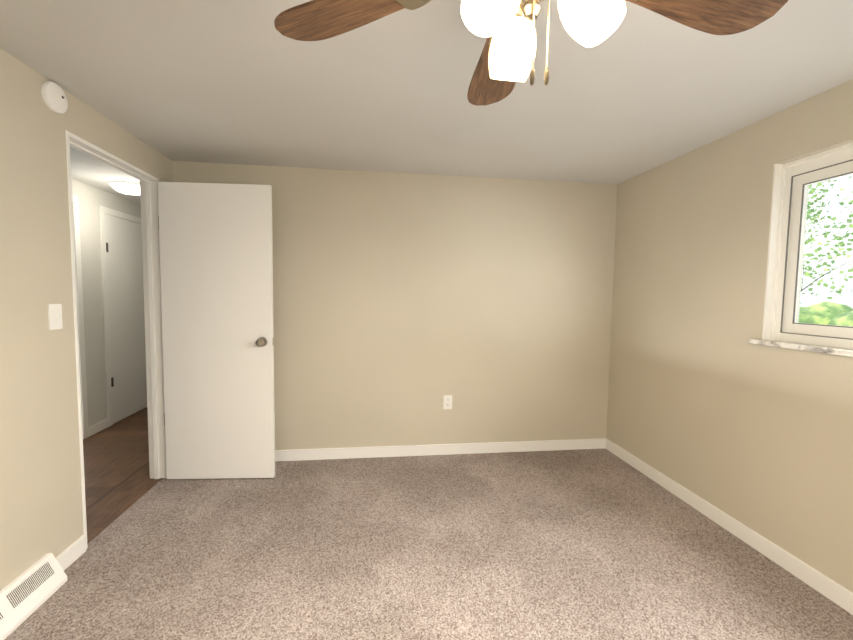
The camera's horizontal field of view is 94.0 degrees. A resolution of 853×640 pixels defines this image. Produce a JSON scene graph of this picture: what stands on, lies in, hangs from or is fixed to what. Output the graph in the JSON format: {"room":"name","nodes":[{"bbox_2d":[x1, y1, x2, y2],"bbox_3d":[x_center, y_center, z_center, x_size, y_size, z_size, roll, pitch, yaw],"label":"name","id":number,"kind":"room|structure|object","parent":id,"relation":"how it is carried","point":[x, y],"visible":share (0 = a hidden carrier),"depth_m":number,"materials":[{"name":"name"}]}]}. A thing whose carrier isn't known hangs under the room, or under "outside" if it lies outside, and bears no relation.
{"room":"empty bedroom","nodes":[
{"label":"empty bedroom","id":0,"kind":"room"},
{"bbox_2d":[0,48,172,590],"bbox_3d":[-1.790,0.031,2.109,0.100,2.254,7.600,0,4,-7],"label":"wall","id":1,"kind":"structure","parent":0,"point":[41,512],"depth_m":1.73,"materials":[{"name":"beige paint"}]},
{"bbox_2d":[0,553,67,639],"bbox_3d":[-1.632,1.133,1.537,0.075,0.135,0.520,0,4,-7],"label":"air vent","id":2,"kind":"object","parent":1,"relation":"in","point":[26,594],"visible":1,"depth_m":1.63,"materials":[{"name":"white plastic"}]},
{"bbox_2d":[41,81,67,113],"bbox_3d":[-1.678,-1.007,1.800,0.030,0.130,0.130,0,4,-7],"label":"smoke detector","id":3,"kind":"object","parent":1,"relation":"attached to","point":[54,97],"visible":0.94,"depth_m":1.78,"materials":[{"name":"white plastic"}]},
{"bbox_2d":[48,304,62,329],"bbox_3d":[-1.692,-0.015,1.819,0.017,0.116,0.072,0,4,-7],"label":"light switch","id":4,"kind":"object","parent":1,"relation":"attached to","point":[55,315],"visible":1,"depth_m":1.81,"materials":[{"name":"white plastic"}]},
{"bbox_2d":[55,534,86,570],"bbox_3d":[-1.498,1.242,0.268,0.013,0.088,3.518,0,4,-7],"label":"baseboard","id":5,"kind":"structure","parent":1,"relation":"attached to","point":[76,549],"depth_m":1.92,"materials":[{"name":"white wood"}]},
{"bbox_2d":[65,130,166,547],"bbox_3d":[-1.826,0.080,2.337,0.119,2.124,0.925,0,4,-7],"label":"door frame","id":6,"kind":"structure","parent":1,"relation":"attached to","point":[152,310],"depth_m":2.69,"materials":[{"name":"white wood"}]},
{"bbox_2d":[158,182,274,478],"bbox_3d":[-1.437,0.098,2.736,0.747,2.030,0.167,1,4,-3],"label":"bedroom door","id":7,"kind":"structure","parent":1,"relation":"in","point":[216,256],"depth_m":2.72,"materials":[{"name":"white wood"}]},
{"bbox_2d":[71,178,145,426],"bbox_3d":[-3.015,-0.049,3.055,0.100,2.254,5.400,0,4,-7],"label":"wall","id":8,"kind":"structure","parent":0,"point":[91,199],"depth_m":3.64,"materials":[{"name":"grey paint"}]},
{"bbox_2d":[89,418,108,436],"bbox_3d":[-2.974,1.032,3.134,0.013,0.088,5.200,0,4,-7],"label":"baseboard","id":9,"kind":"structure","parent":8,"relation":"attached to","point":[98,427],"depth_m":3.68,"materials":[{"name":"white wood"}]},
{"bbox_2d":[72,195,140,438],"bbox_3d":[-3.080,-0.016,3.592,0.116,2.116,2.086,0,4,-7],"label":"door frame","id":10,"kind":"structure","parent":8,"relation":"attached to","point":[103,210],"depth_m":3.53,"materials":[{"name":"white wood"}]},
{"bbox_2d":[105,214,146,422],"bbox_3d":[-3.104,-0.019,4.194,0.019,2.027,0.762,0,4,-7],"label":"hall door","id":11,"kind":"structure","parent":8,"relation":"in","point":[126,308],"depth_m":4.09,"materials":[{"name":"white wood"}]},
{"bbox_2d":[83,407,162,543],"bbox_3d":[-2.460,1.105,3.206,1.092,0.048,5.200,0,4,-7],"label":"floor","id":12,"kind":"structure","parent":0,"point":[118,481],"depth_m":2.91,"materials":[{"name":"brown wood"}]},
{"bbox_2d":[173,161,616,449],"bbox_3d":[-0.091,-0.020,3.224,3.557,2.254,0.100,0,4,-7],"label":"wall","id":13,"kind":"structure","parent":0,"point":[404,304],"depth_m":3.19,"materials":[{"name":"beige paint"}]},
{"bbox_2d":[275,438,602,461],"bbox_3d":[-0.166,1.064,3.231,3.420,0.088,0.013,0,4,-7],"label":"baseboard","id":14,"kind":"structure","parent":13,"relation":"attached to","point":[572,444],"depth_m":3.26,"materials":[{"name":"white wood"}]},
{"bbox_2d":[443,395,451,408],"bbox_3d":[0.175,0.673,3.251,0.072,0.116,0.008,0,4,-7],"label":"electrical outlet","id":15,"kind":"object","parent":13,"relation":"attached to","point":[447,401],"visible":1,"depth_m":3.25,"materials":[{"name":"white plastic"}]},
{"bbox_2d":[0,0,852,203],"bbox_3d":[-0.552,-1.128,2.192,4.750,0.080,7.600,0,4,-7],"label":"ceiling","id":16,"kind":"structure","parent":0,"point":[639,90],"depth_m":1.77,"materials":[{"name":"paint"}]},
{"bbox_2d":[108,181,139,194],"bbox_3d":[-2.664,-1.170,3.571,0.304,0.075,0.304,0,4,-7],"label":"ceiling light","id":17,"kind":"object","parent":16,"relation":"in","point":[129,188],"visible":0.73,"depth_m":3.48,"materials":[{"name":"white glass"}]},
{"bbox_2d":[274,0,787,105],"bbox_3d":[0.243,-0.713,0.794,1.182,0.542,1.217,0,4,-7],"label":"ceiling fan","id":18,"kind":"object","parent":16,"relation":"hanging from","point":[506,28],"visible":1,"depth_m":0.90,"materials":[{"name":"walnut wood"},{"name":"polished brass"},{"name":"frosted glass"}]},
{"bbox_2d":[5,448,852,639],"bbox_3d":[0.143,1.285,1.000,3.497,0.050,4.577,0,4,-7],"label":"floor carpet","id":19,"kind":"object","parent":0,"point":[593,544],"visible":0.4,"depth_m":1.95,"materials":[{"name":"beige carpet"}]},
{"bbox_2d":[606,79,852,592],"bbox_3d":[1.972,0.144,1.161,0.200,2.254,4.537,0,4,-7],"label":"wall","id":20,"kind":"structure","parent":0,"point":[709,402],"depth_m":2.26,"materials":[{"name":"beige paint"}]},
{"bbox_2d":[603,438,852,614],"bbox_3d":[1.851,1.224,1.218,0.013,0.088,4.537,0,4,-7],"label":"baseboard","id":21,"kind":"structure","parent":20,"relation":"attached to","point":[813,578],"depth_m":2.12,"materials":[{"name":"white wood"}]},
{"bbox_2d":[749,339,852,356],"bbox_3d":[1.860,0.166,1.321,0.084,0.024,1.610,0,4,-7],"label":"window sill","id":22,"kind":"structure","parent":20,"relation":"attached to","point":[818,348],"depth_m":1.84,"materials":[{"name":"stone"}]},
{"bbox_2d":[762,142,852,348],"bbox_3d":[1.924,-0.292,1.298,0.134,0.895,1.532,0,4,-7],"label":"sliding window","id":23,"kind":"structure","parent":20,"relation":"in","point":[793,180],"depth_m":1.97,"materials":[{"name":"white plastic"}]},
{"label":"outside","id":24,"kind":"structure","parent":0,"visible":0},
{"bbox_2d":[799,301,852,325],"bbox_3d":[19.950,0.448,21.410,5.748,3.416,29.116,0,4,-7],"label":"hedge","id":25,"kind":"object","parent":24,"point":[819,307],"depth_m":19.12,"materials":[{"name":"green plant"}]},
{"bbox_2d":[800,176,852,312],"bbox_3d":[8.298,-2.747,12.775,8.281,12.682,10.975,0,4,-7],"label":"tree","id":26,"kind":"object","parent":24,"point":[842,226],"depth_m":9.46,"materials":[{"name":"green plant"}]}
]}

